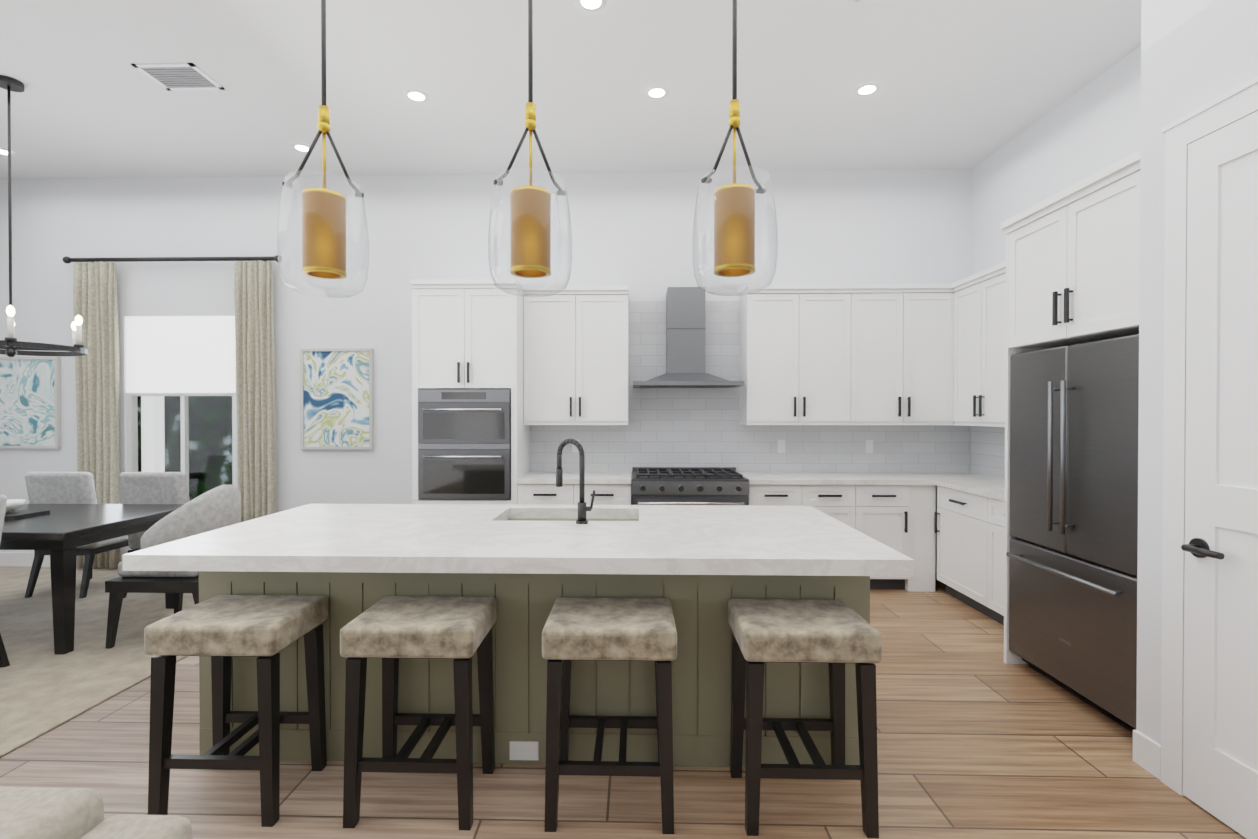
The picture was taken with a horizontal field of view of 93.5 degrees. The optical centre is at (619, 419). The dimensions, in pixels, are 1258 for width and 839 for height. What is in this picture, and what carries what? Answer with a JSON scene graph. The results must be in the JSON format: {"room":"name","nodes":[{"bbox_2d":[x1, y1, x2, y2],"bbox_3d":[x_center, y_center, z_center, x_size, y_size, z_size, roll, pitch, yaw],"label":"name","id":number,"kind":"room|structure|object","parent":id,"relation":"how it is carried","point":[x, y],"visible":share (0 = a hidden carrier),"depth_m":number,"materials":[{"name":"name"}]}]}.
{"room":"dining room and kitchen","nodes":[
{"label":"dining room and kitchen","id":0,"kind":"room"},
{"bbox_2d":[0,169,971,571],"bbox_3d":[-1.563,-0.444,5.604,9.820,3.700,0.120,0,0,2],"label":"wall","id":1,"kind":"structure","parent":0,"point":[634,232],"depth_m":5.56,"materials":[{"name":"paint"}]},
{"bbox_2d":[0,357,60,448],"bbox_3d":[-5.694,-0.160,5.636,0.720,0.870,0.035,0,0,2],"label":"picture","id":2,"kind":"object","parent":1,"relation":"attached to","point":[30,402],"visible":1,"depth_m":5.63,"materials":[{"name":"multicoloured paper"}]},
{"bbox_2d":[0,552,127,566],"bbox_3d":[-4.039,1.340,5.617,4.570,0.130,0.015,0,0,2],"label":"baseboard","id":3,"kind":"structure","parent":1,"relation":"attached to","point":[6,558],"depth_m":5.65,"materials":[{"name":"white wood"}]},
{"bbox_2d":[62,255,281,263],"bbox_3d":[-4.170,-1.494,5.542,2.078,0.068,0.120,0,0,2],"label":"curtain rod","id":4,"kind":"object","parent":1,"relation":"attached to","point":[67,259],"visible":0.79,"depth_m":5.50,"materials":[{"name":"black metal"}]},
{"bbox_2d":[73,261,120,568],"bbox_3d":[-4.901,-0.037,5.543,0.429,2.863,0.083,0,0,2],"label":"curtain","id":5,"kind":"object","parent":4,"relation":"hanging from","point":[95,298],"visible":0.79,"depth_m":5.53,"materials":[{"name":"fabric"}]},
{"bbox_2d":[234,260,275,521],"bbox_3d":[-3.392,-0.037,5.504,0.389,2.863,0.083,0,0,2],"label":"curtain","id":6,"kind":"object","parent":4,"relation":"hanging from","point":[255,355],"visible":0.77,"depth_m":5.49,"materials":[{"name":"fabric"}]},
{"bbox_2d":[125,316,235,500],"bbox_3d":[-4.173,-0.040,5.662,1.078,1.888,0.088,0,0,2],"label":"window","id":7,"kind":"structure","parent":1,"relation":"in","point":[183,357],"depth_m":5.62,"materials":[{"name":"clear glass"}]},
{"bbox_2d":[300,348,373,449],"bbox_3d":[-2.655,-0.192,5.555,0.680,0.945,0.035,0,0,2],"label":"picture","id":8,"kind":"object","parent":1,"relation":"attached to","point":[336,398],"visible":0.92,"depth_m":5.55,"materials":[{"name":"multicoloured paper"}]},
{"bbox_2d":[410,282,525,393],"bbox_3d":[-1.283,-0.692,5.210,0.876,0.861,0.590,0,0,2],"label":"upper cabinet","id":9,"kind":"object","parent":1,"relation":"attached to","point":[466,335],"depth_m":4.92,"materials":[{"name":"wood"}]},
{"bbox_2d":[522,290,629,421],"bbox_3d":[-0.378,-0.553,5.336,0.918,1.141,0.348,0,0,2],"label":"upper cabinet","id":10,"kind":"object","parent":1,"relation":"attached to","point":[578,341],"depth_m":5.17,"materials":[{"name":"wood"}]},
{"bbox_2d":[633,287,744,387],"bbox_3d":[0.588,-0.725,5.229,0.940,0.874,0.488,0,0,2],"label":"range hood","id":11,"kind":"object","parent":1,"relation":"attached to","point":[685,337],"visible":1,"depth_m":5.18,"materials":[{"name":"silver metal"}]},
{"bbox_2d":[738,286,841,421],"bbox_3d":[1.583,-0.552,5.285,0.947,1.141,0.348,0,0,2],"label":"upper cabinet","id":12,"kind":"object","parent":1,"relation":"attached to","point":[790,337],"depth_m":5.12,"materials":[{"name":"wood"}]},
{"bbox_2d":[842,286,953,421],"bbox_3d":[2.415,-0.552,5.233,0.947,1.141,0.407,0,0,2],"label":"upper cabinet","id":13,"kind":"object","parent":1,"relation":"attached to","point":[868,408],"depth_m":5.09,"materials":[{"name":"wood"}]},
{"bbox_2d":[0,0,1140,178],"bbox_3d":[-1.672,-2.301,1.440,9.820,0.080,8.420,0,0,2],"label":"ceiling","id":14,"kind":"structure","parent":0,"point":[968,84],"depth_m":3.99,"materials":[{"name":"paint"}]},
{"bbox_2d":[0,148,15,155],"bbox_3d":[-5.269,-2.286,5.047,0.170,0.008,0.170,0,0,2],"label":"recessed light","id":15,"kind":"object","parent":14,"relation":"in","point":[3,151],"visible":0.85,"depth_m":5.06,"materials":[{"name":"white"}]},
{"bbox_2d":[0,75,87,356],"bbox_3d":[-4.116,-1.351,3.993,0.782,1.860,0.797,0,0,2],"label":"chandelier","id":16,"kind":"object","parent":14,"relation":"hanging from","point":[12,345],"visible":1,"depth_m":3.99,"materials":[{"name":"black metal"}]},
{"bbox_2d":[131,63,224,90],"bbox_3d":[-2.927,-2.277,3.935,0.400,0.008,0.300,0,0,2],"label":"ceiling vent","id":17,"kind":"object","parent":14,"relation":"in","point":[177,76],"visible":1,"depth_m":3.92,"materials":[{"name":"white metal"}]},
{"bbox_2d":[291,143,313,152],"bbox_3d":[-2.670,-2.285,4.978,0.170,0.008,0.170,0,0,2],"label":"recessed light","id":18,"kind":"object","parent":14,"relation":"in","point":[301,147],"visible":0.79,"depth_m":4.96,"materials":[{"name":"white"}]},
{"bbox_2d":[277,0,368,297],"bbox_3d":[-1.425,-1.440,2.852,0.396,1.664,0.396,0,0,2],"label":"pendant light","id":19,"kind":"object","parent":14,"relation":"hanging from","point":[323,236],"visible":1,"depth_m":2.81,"materials":[{"name":"gold metal"}]},
{"bbox_2d":[404,89,428,102],"bbox_3d":[-1.430,-2.279,4.165,0.170,0.008,0.170,0,0,2],"label":"recessed light","id":20,"kind":"object","parent":14,"relation":"in","point":[416,95],"visible":1,"depth_m":4.15,"materials":[{"name":"white"}]},
{"bbox_2d":[488,0,571,296],"bbox_3d":[-0.425,-1.440,2.825,0.396,1.664,0.396,0,0,2],"label":"pendant light","id":21,"kind":"object","parent":14,"relation":"hanging from","point":[530,226],"visible":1,"depth_m":2.77,"materials":[{"name":"gold metal"}]},
{"bbox_2d":[575,0,606,11],"bbox_3d":[-0.155,-2.271,3.212,0.170,0.008,0.170,0,0,2],"label":"recessed light","id":22,"kind":"object","parent":14,"relation":"in","point":[591,5],"visible":1,"depth_m":3.23,"materials":[{"name":"white"}]},
{"bbox_2d":[645,85,668,98],"bbox_3d":[0.259,-2.278,4.121,0.170,0.008,0.170,0,0,2],"label":"recessed light","id":23,"kind":"object","parent":14,"relation":"in","point":[656,92],"visible":1,"depth_m":4.11,"materials":[{"name":"white"}]},
{"bbox_2d":[692,0,777,295],"bbox_3d":[0.544,-1.439,2.800,0.396,1.664,0.396,0,0,2],"label":"pendant light","id":24,"kind":"object","parent":14,"relation":"hanging from","point":[734,204],"visible":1,"depth_m":2.75,"materials":[{"name":"gold metal"}]},
{"bbox_2d":[854,82,880,95],"bbox_3d":[1.708,-2.278,4.083,0.170,0.008,0.170,0,0,2],"label":"recessed light","id":25,"kind":"object","parent":14,"relation":"in","point":[868,89],"visible":1,"depth_m":4.08,"materials":[{"name":"white"}]},
{"bbox_2d":[855,0,884,0],"bbox_3d":[1.522,-2.270,3.057,0.500,0.008,0.280,0,0,2],"label":"ceiling vent","id":26,"kind":"object","parent":14,"relation":"in","point":[869,0],"visible":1,"depth_m":3.20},
{"bbox_2d":[0,566,1245,838],"bbox_3d":[-1.672,1.489,1.471,9.820,0.100,8.420,0,0,2],"label":"floor","id":27,"kind":"structure","parent":0,"point":[978,738],"depth_m":2.33,"materials":[{"name":"brown wood"}]},
{"bbox_2d":[0,786,191,838],"bbox_3d":[-2.001,1.094,0.756,2.260,0.700,0.980,0,0,2],"label":"sofa","id":28,"kind":"object","parent":27,"relation":"on","point":[48,813],"visible":1,"depth_m":1.15,"materials":[{"name":"fabric"}]},
{"bbox_2d":[0,571,194,756],"bbox_3d":[-4.289,1.413,3.900,3.420,0.012,3.000,0,0,2],"label":"rug","id":29,"kind":"object","parent":27,"relation":"on","point":[44,688],"depth_m":3.53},
{"bbox_2d":[0,494,9,666],"bbox_3d":[-3.740,0.919,3.116,0.500,0.987,0.570,0,0,2],"label":"dining chair","id":30,"kind":"object","parent":29,"relation":"on","point":[4,661],"visible":1,"depth_m":3.35,"materials":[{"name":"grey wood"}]},
{"bbox_2d":[24,472,128,597],"bbox_3d":[-4.432,0.905,4.915,0.500,0.987,0.570,0,0,2],"label":"dining chair","id":31,"kind":"object","parent":29,"relation":"on","point":[60,487],"visible":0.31,"depth_m":4.66,"materials":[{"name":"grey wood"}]},
{"bbox_2d":[0,504,183,654],"bbox_3d":[-4.156,1.029,4.013,1.880,0.752,1.100,0,0,2],"label":"dining table","id":32,"kind":"object","parent":29,"relation":"on","point":[61,532],"visible":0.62,"depth_m":3.61,"materials":[{"name":"black wood"}]},
{"bbox_2d":[4,499,49,518],"bbox_3d":[-4.196,0.606,4.011,0.440,0.094,0.240,0,0,2],"label":"centrepiece","id":33,"kind":"object","parent":32,"relation":"on","point":[12,506],"visible":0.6,"depth_m":4.01,"materials":[{"name":"white ceramic"}]},
{"bbox_2d":[119,472,189,597],"bbox_3d":[-3.673,0.905,4.895,0.500,0.987,0.570,0,0,2],"label":"dining chair","id":34,"kind":"object","parent":29,"relation":"on","point":[154,487],"visible":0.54,"depth_m":4.63,"materials":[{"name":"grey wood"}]},
{"bbox_2d":[105,485,240,648],"bbox_3d":[-2.833,0.918,3.908,0.640,0.977,0.599,0,0,2],"label":"dining chair","id":35,"kind":"object","parent":29,"relation":"on","point":[218,507],"visible":0.54,"depth_m":3.66,"materials":[{"name":"grey fabric"}]},
{"bbox_2d":[144,595,327,826],"bbox_3d":[-1.441,1.079,2.267,0.470,0.706,0.385,0,0,2],"label":"stool","id":36,"kind":"object","parent":27,"relation":"on","point":[220,630],"visible":0.98,"depth_m":2.12,"materials":[{"name":"brown wood"}]},
{"bbox_2d":[340,596,496,830],"bbox_3d":[-0.741,1.079,2.248,0.470,0.706,0.385,0,0,2],"label":"stool","id":37,"kind":"object","parent":27,"relation":"on","point":[390,631],"visible":1,"depth_m":2.09,"materials":[{"name":"brown wood"}]},
{"bbox_2d":[414,490,513,503],"bbox_3d":[-1.283,1.041,5.224,0.820,0.735,0.590,0,0,2],"label":"base cabinet","id":38,"kind":"object","parent":27,"relation":"on","point":[416,500],"depth_m":4.93,"materials":[{"name":"wood"}]},
{"bbox_2d":[418,389,510,499],"bbox_3d":[-1.284,0.206,5.174,0.770,0.921,0.656,0,0,2],"label":"double oven","id":39,"kind":"object","parent":38,"relation":"in","point":[464,444],"visible":0.98,"depth_m":4.90,"materials":[{"name":"metal"}]},
{"bbox_2d":[199,572,869,767],"bbox_3d":[-0.363,0.997,2.944,2.804,0.859,0.998,0,0,2],"label":"kitchen island","id":40,"kind":"object","parent":27,"relation":"on","point":[702,666],"depth_m":2.45,"materials":[{"name":"wood"}]},
{"bbox_2d":[122,504,913,575],"bbox_3d":[-0.385,0.538,2.845,2.960,0.060,1.290,0,0,2],"label":"island countertop","id":41,"kind":"structure","parent":40,"relation":"on","point":[448,539],"depth_m":2.44,"materials":[{"name":"white stone"}]},
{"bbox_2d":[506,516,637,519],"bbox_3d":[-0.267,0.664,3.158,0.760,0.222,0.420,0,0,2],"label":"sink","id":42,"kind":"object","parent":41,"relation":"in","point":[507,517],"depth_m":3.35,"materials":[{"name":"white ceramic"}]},
{"bbox_2d":[556,438,594,523],"bbox_3d":[-0.219,0.300,2.923,0.204,0.413,0.118,0,0,2],"label":"faucet","id":43,"kind":"object","parent":41,"relation":"on","point":[583,508],"visible":1,"depth_m":2.89,"materials":[{"name":"black metal"}]},
{"bbox_2d":[514,474,631,504],"bbox_3d":[-0.368,0.969,5.213,0.945,0.879,0.618,0,0,2],"label":"base cabinet","id":44,"kind":"object","parent":27,"relation":"on","point":[523,495],"depth_m":4.90,"materials":[{"name":"wood"}]},
{"bbox_2d":[518,470,629,485],"bbox_3d":[-0.369,0.509,5.197,0.945,0.040,0.643,0,0,2],"label":"countertop","id":45,"kind":"structure","parent":44,"relation":"on","point":[536,477],"depth_m":4.92,"materials":[{"name":"white stone"}]},
{"bbox_2d":[542,598,676,833],"bbox_3d":[-0.032,1.079,2.230,0.470,0.706,0.385,0,0,2],"label":"stool","id":46,"kind":"object","parent":27,"relation":"on","point":[624,629],"visible":0.98,"depth_m":2.06,"materials":[{"name":"brown wood"}]},
{"bbox_2d":[632,467,748,504],"bbox_3d":[0.585,0.927,5.121,0.952,0.965,0.731,0,0,2],"label":"range","id":47,"kind":"object","parent":27,"relation":"on","point":[690,485],"visible":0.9,"depth_m":4.82,"materials":[{"name":"metal"}]},
{"bbox_2d":[728,599,881,837],"bbox_3d":[0.668,1.079,2.211,0.470,0.706,0.385,0,0,2],"label":"stool","id":48,"kind":"object","parent":27,"relation":"on","point":[836,635],"visible":1,"depth_m":2.05,"materials":[{"name":"brown wood"}]},
{"bbox_2d":[749,482,865,534],"bbox_3d":[1.533,0.970,5.163,0.928,0.879,0.618,0,0,2],"label":"base cabinet","id":49,"kind":"object","parent":27,"relation":"on","point":[846,504],"depth_m":4.85,"materials":[{"name":"wood"}]},
{"bbox_2d":[866,486,913,590],"bbox_3d":[2.130,0.970,5.147,0.493,0.879,0.618,0,0,2],"label":"base cabinet","id":50,"kind":"object","parent":27,"relation":"on","point":[889,509],"depth_m":4.84,"materials":[{"name":"wood"}]},
{"bbox_2d":[910,486,937,591],"bbox_3d":[2.458,0.970,5.139,0.277,0.879,0.618,0,0,2],"label":"base cabinet","id":51,"kind":"object","parent":27,"relation":"on","point":[924,496],"depth_m":4.85,"materials":[{"name":"wood"}]},
{"bbox_2d":[934,486,977,610],"bbox_3d":[2.887,0.975,4.443,0.618,0.879,0.744,0,0,2],"label":"base cabinet","id":52,"kind":"object","parent":27,"relation":"on","point":[956,516],"depth_m":4.53,"materials":[{"name":"wood"}]},
{"bbox_2d":[736,470,1009,485],"bbox_3d":[2.141,0.509,5.131,2.145,0.040,0.643,0,0,2],"label":"countertop","id":53,"kind":"structure","parent":52,"relation":"on","point":[756,477],"depth_m":5.00,"materials":[{"name":"white stone"}]},
{"bbox_2d":[934,478,1009,501],"bbox_3d":[2.866,0.517,4.118,0.643,0.040,1.345,0,0,2],"label":"countertop","id":54,"kind":"structure","parent":52,"relation":"on","point":[984,487],"depth_m":4.44,"materials":[{"name":"white stone"}]},
{"bbox_2d":[978,498,1015,637],"bbox_3d":[2.870,0.980,3.817,0.618,0.879,0.737,0,0,2],"label":"base cabinet","id":55,"kind":"object","parent":27,"relation":"on","point":[994,536],"depth_m":4.07,"materials":[{"name":"wood"}]},
{"bbox_2d":[1006,334,1138,732],"bbox_3d":[2.640,0.527,2.960,0.918,1.800,0.914,0,0,2],"label":"refrigerator","id":56,"kind":"object","parent":27,"relation":"on","point":[1072,554],"visible":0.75,"depth_m":2.89,"materials":[{"name":"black metal"}]},
{"bbox_2d":[972,52,1131,274],"bbox_3d":[3.243,-0.430,3.857,0.120,3.700,3.080,0,0,2],"label":"wall","id":57,"kind":"structure","parent":0,"point":[1090,131],"depth_m":4.37,"materials":[{"name":"paint"}]},
{"bbox_2d":[950,262,1017,425],"bbox_3d":[3.009,-0.547,4.638,0.385,1.141,0.884,0,0,2],"label":"upper cabinet","id":58,"kind":"object","parent":57,"relation":"attached to","point":[979,366],"depth_m":4.68,"materials":[{"name":"wood"}]},
{"bbox_2d":[1002,158,1139,349],"bbox_3d":[2.698,-0.756,2.948,0.918,0.696,0.930,0,0,2],"label":"upper cabinet","id":59,"kind":"object","parent":57,"relation":"attached to","point":[1073,263],"depth_m":2.90,"materials":[{"name":"wood"}]},
{"bbox_2d":[1132,0,1257,744],"bbox_3d":[2.158,-0.399,-0.121,0.120,3.700,5.170,0,0,2],"label":"wall","id":60,"kind":"structure","parent":0,"point":[1191,53],"depth_m":2.38,"materials":[{"name":"paint"}]},
{"bbox_2d":[1161,76,1257,838],"bbox_3d":[2.107,0.146,1.836,0.081,2.580,1.010,0,0,2],"label":"pantry door","id":61,"kind":"structure","parent":60,"relation":"in","point":[1209,706],"depth_m":2.13,"materials":[{"name":"white wood"}]}
]}

